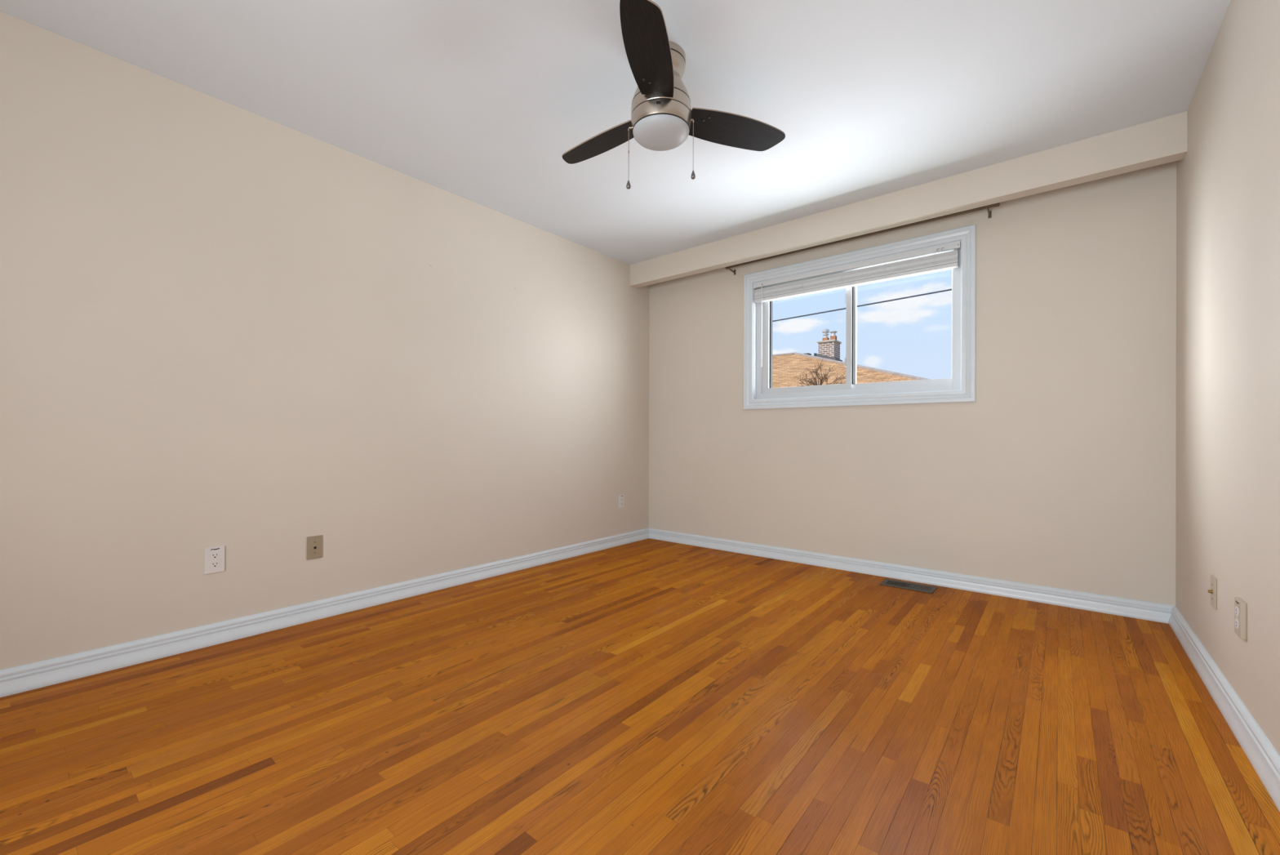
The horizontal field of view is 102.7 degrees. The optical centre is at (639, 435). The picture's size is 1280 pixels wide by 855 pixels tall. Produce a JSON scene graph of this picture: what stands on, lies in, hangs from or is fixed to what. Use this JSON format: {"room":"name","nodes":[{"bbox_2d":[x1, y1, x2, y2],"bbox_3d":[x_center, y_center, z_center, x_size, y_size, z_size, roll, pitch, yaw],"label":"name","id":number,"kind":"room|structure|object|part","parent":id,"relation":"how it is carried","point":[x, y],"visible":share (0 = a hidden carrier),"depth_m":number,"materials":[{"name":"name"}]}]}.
{"room":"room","nodes":[
{"label":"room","id":0,"kind":"room"},
{"bbox_2d":[0,11,649,670],"bbox_3d":[-1.686,-0.216,2.674,0.151,2.890,5.700,0,0,39],"label":"wall","id":1,"kind":"structure","parent":0,"point":[251,335],"depth_m":2.40,"materials":[{"name":"beige paint"}]},
{"bbox_2d":[204,545,224,573],"bbox_3d":[-1.902,0.555,2.288,0.009,0.116,0.070,0,0,39],"label":"wall outlet","id":2,"kind":"object","parent":1,"relation":"attached to","point":[214,556],"visible":1,"depth_m":2.29,"materials":[{"name":"white plastic"}]},
{"bbox_2d":[209,560,219,567],"bbox_3d":[-1.899,0.574,2.286,0.003,0.029,0.034,0,0,39],"label":"receptacle","id":3,"kind":"object","parent":2,"relation":"attached to","point":[212,563],"depth_m":2.28,"materials":[{"name":"white plastic"}]},
{"bbox_2d":[209,551,219,559],"bbox_3d":[-1.899,0.535,2.286,0.003,0.029,0.034,0,0,39],"label":"receptacle","id":4,"kind":"object","parent":2,"relation":"attached to","point":[213,555],"depth_m":2.29,"materials":[{"name":"white plastic"}]},
{"bbox_2d":[306,534,322,559],"bbox_3d":[-1.650,0.566,2.595,0.009,0.116,0.070,0,0,39],"label":"phone jack","id":5,"kind":"object","parent":1,"relation":"attached to","point":[314,544],"visible":1,"depth_m":2.59,"materials":[{"name":"beige plastic"}]},
{"bbox_2d":[0,527,648,697],"bbox_3d":[-1.621,0.884,2.616,0.028,0.090,5.400,0,0,39],"label":"baseboard","id":6,"kind":"structure","parent":1,"relation":"attached to","point":[20,678],"depth_m":2.39,"materials":[{"name":"white paint"}]},
{"bbox_2d":[618,494,624,508],"bbox_3d":[-0.158,0.567,4.416,0.009,0.116,0.070,0,0,39],"label":"wall outlet","id":7,"kind":"object","parent":1,"relation":"attached to","point":[621,497],"visible":1,"depth_m":4.41,"materials":[{"name":"white plastic"}]},
{"bbox_2d":[0,0,1231,264],"bbox_3d":[-0.317,-1.608,1.558,3.679,0.200,5.700,0,0,39],"label":"ceiling","id":8,"kind":"structure","parent":0,"point":[482,102],"depth_m":2.17,"materials":[{"name":"white paint"}]},
{"bbox_2d":[561,0,785,189],"bbox_3d":[-0.019,-1.246,2.113,0.888,0.520,0.995,0,0,39],"label":"ceiling fan","id":9,"kind":"object","parent":8,"relation":"hanging from","point":[663,117],"visible":1,"depth_m":1.97,"materials":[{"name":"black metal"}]},
{"bbox_3d":[-0.177,-1.287,2.261,0.456,0.038,0.156,0,0,39],"label":"blade","id":10,"kind":"part","parent":9,"relation":"part of","materials":[{"name":"brown wood"}]},
{"bbox_3d":[0.026,-1.287,1.709,0.156,0.038,0.456,0,0,10],"label":"blade","id":11,"kind":"part","parent":9,"relation":"part of","materials":[{"name":"brown wood"}]},
{"bbox_3d":[0.084,-1.196,2.043,0.225,0.050,0.225,0,0,39],"label":"lamp shade","id":12,"kind":"part","parent":9,"relation":"part of","materials":[{"name":"white glass"}]},
{"bbox_3d":[0.213,-1.156,2.043,0.003,0.194,0.003,0,0,3],"label":"bead chain","id":13,"kind":"part","parent":9,"relation":"part of","materials":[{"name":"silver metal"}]},
{"bbox_3d":[0.403,-1.286,2.161,0.456,0.038,0.156,0,0,-20],"label":"blade","id":14,"kind":"part","parent":9,"relation":"part of","materials":[{"name":"brown wood"}]},
{"bbox_2d":[0,537,1279,854],"bbox_3d":[-0.325,0.932,1.555,3.419,0.001,5.440,0,0,39],"label":"floor","id":15,"kind":"structure","parent":0,"point":[646,696],"depth_m":1.60,"materials":[{"name":"brown wood"}]},
{"bbox_2d":[880,578,937,593],"bbox_3d":[1.678,0.938,3.200,0.292,0.005,0.165,0,0,39],"label":"floor vent","id":16,"kind":"object","parent":15,"relation":"in","point":[888,582],"visible":1,"depth_m":3.19,"materials":[{"name":"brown metal"}]},
{"bbox_2d":[630,111,1186,288],"bbox_3d":[1.246,-1.408,3.465,3.379,0.185,0.088,0,0,39],"label":"ceiling beam","id":17,"kind":"structure","parent":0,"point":[1162,140],"depth_m":2.96,"materials":[{"name":"beige paint"}]},
{"bbox_2d":[648,160,1176,605],"bbox_3d":[1.437,-0.204,3.703,3.379,2.890,0.150,0,0,39],"label":"wall","id":18,"kind":"structure","parent":0,"point":[1060,473],"depth_m":3.03,"materials":[{"name":"beige paint"}]},
{"bbox_2d":[743,224,976,409],"bbox_3d":[1.482,-0.745,3.656,1.557,1.075,0.170,0,0,39],"label":"window","id":19,"kind":"structure","parent":18,"relation":"in","point":[759,393],"depth_m":3.57,"materials":[{"name":"white paint"}]},
{"bbox_3d":[1.242,-0.746,3.861,0.694,0.836,0.028,0,0,39],"label":"sash","id":20,"kind":"part","parent":19,"relation":"part of","materials":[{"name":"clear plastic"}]},
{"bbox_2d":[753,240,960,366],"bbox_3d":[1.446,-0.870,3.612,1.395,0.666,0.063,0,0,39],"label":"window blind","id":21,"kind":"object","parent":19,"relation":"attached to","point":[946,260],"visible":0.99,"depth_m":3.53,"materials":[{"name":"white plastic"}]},
{"bbox_3d":[1.448,-1.064,3.619,1.376,0.025,0.050,0,0,39],"label":"rail","id":22,"kind":"part","parent":21,"relation":"part of","materials":[{"name":"white plastic"}]},
{"bbox_3d":[1.770,-0.745,3.472,0.643,0.836,0.028,0,0,39],"label":"sash","id":23,"kind":"part","parent":19,"relation":"part of","materials":[{"name":"clear glass"}]},
{"bbox_2d":[725,202,999,275],"bbox_3d":[1.410,-1.330,3.563,1.802,0.049,0.107,0,0,39],"label":"curtain rod","id":24,"kind":"object","parent":18,"relation":"attached to","point":[995,205],"visible":0.95,"depth_m":3.35,"materials":[{"name":"brown metal"}]},
{"bbox_2d":[648,527,1174,623],"bbox_3d":[1.377,0.895,3.632,3.379,0.090,0.028,0,0,39],"label":"baseboard","id":25,"kind":"structure","parent":18,"relation":"attached to","point":[1134,608],"depth_m":3.19,"materials":[{"name":"white paint"}]},
{"bbox_2d":[1175,0,1279,755],"bbox_3d":[1.043,-0.209,0.438,0.150,2.890,5.700,0,0,39],"label":"wall","id":26,"kind":"structure","parent":0,"point":[1228,462],"depth_m":1.73,"materials":[{"name":"beige paint"}]},
{"bbox_2d":[1208,574,1216,608],"bbox_3d":[2.160,0.589,1.934,0.016,0.116,0.070,0,0,39],"label":"jack","id":27,"kind":"object","parent":26,"relation":"attached to","point":[1213,580],"visible":1,"depth_m":1.92,"materials":[{"name":"beige plastic"}]},
{"bbox_2d":[1168,605,1279,812],"bbox_3d":[0.971,0.890,0.493,0.028,0.090,5.400,0,0,39],"label":"baseboard","id":28,"kind":"structure","parent":26,"relation":"attached to","point":[1260,751],"depth_m":1.64,"materials":[{"name":"white paint"}]},
{"bbox_2d":[1234,596,1246,639],"bbox_3d":[1.912,0.580,1.630,0.015,0.116,0.070,0,0,39],"label":"wall outlet","id":29,"kind":"object","parent":26,"relation":"attached to","point":[1240,605],"visible":1,"depth_m":1.61,"materials":[{"name":"beige plastic"}]},
{"bbox_2d":[1235,617,1238,628],"bbox_3d":[1.907,0.599,1.634,0.003,0.029,0.034,0,0,39],"label":"receptacle","id":30,"kind":"object","parent":29,"relation":"attached to","point":[1236,619],"depth_m":1.63,"materials":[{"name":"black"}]},
{"bbox_2d":[1235,605,1238,616],"bbox_3d":[1.907,0.560,1.634,0.003,0.029,0.034,0,0,39],"label":"receptacle","id":31,"kind":"object","parent":29,"relation":"attached to","point":[1236,606],"depth_m":1.63,"materials":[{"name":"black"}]},
{"label":"outside","id":32,"kind":"structure","parent":0,"visible":0},
{"bbox_3d":[6.413,2.316,12.447,120.000,0.300,140.000,0,0,39],"label":"ground","id":33,"kind":"structure","parent":32,"visible":0},
{"bbox_2d":[794,360,845,386],"bbox_3d":[4.474,0.107,12.712,1.264,4.108,0.688,0,0,24],"label":"bare tree","id":34,"kind":"object","parent":33,"relation":"on","point":[824,377],"visible":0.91,"depth_m":12.75,"materials":[{"name":"brown plant"}]},
{"bbox_2d":[772,328,928,387],"bbox_3d":[4.710,-1.209,24.195,21.304,6.765,12.910,0,0,39],"label":"house","id":35,"kind":"structure","parent":33,"relation":"on","point":[786,366],"depth_m":19.33,"materials":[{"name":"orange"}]},
{"bbox_3d":[8.106,-3.995,21.911,0.760,0.065,0.850,0,0,39],"label":"chimney crown","id":36,"kind":"part","parent":35,"relation":"part of","materials":[{"name":"concrete"}]},
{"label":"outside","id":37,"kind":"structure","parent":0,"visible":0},
{"bbox_2d":[772,288,951,321],"bbox_3d":[3.617,-3.206,12.174,44.001,1.140,0.031,0,0,39],"label":"overhead cable","id":38,"kind":"object","parent":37,"point":[947,289],"visible":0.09,"depth_m":11.03,"materials":[{"name":"black plastic"}]}
]}

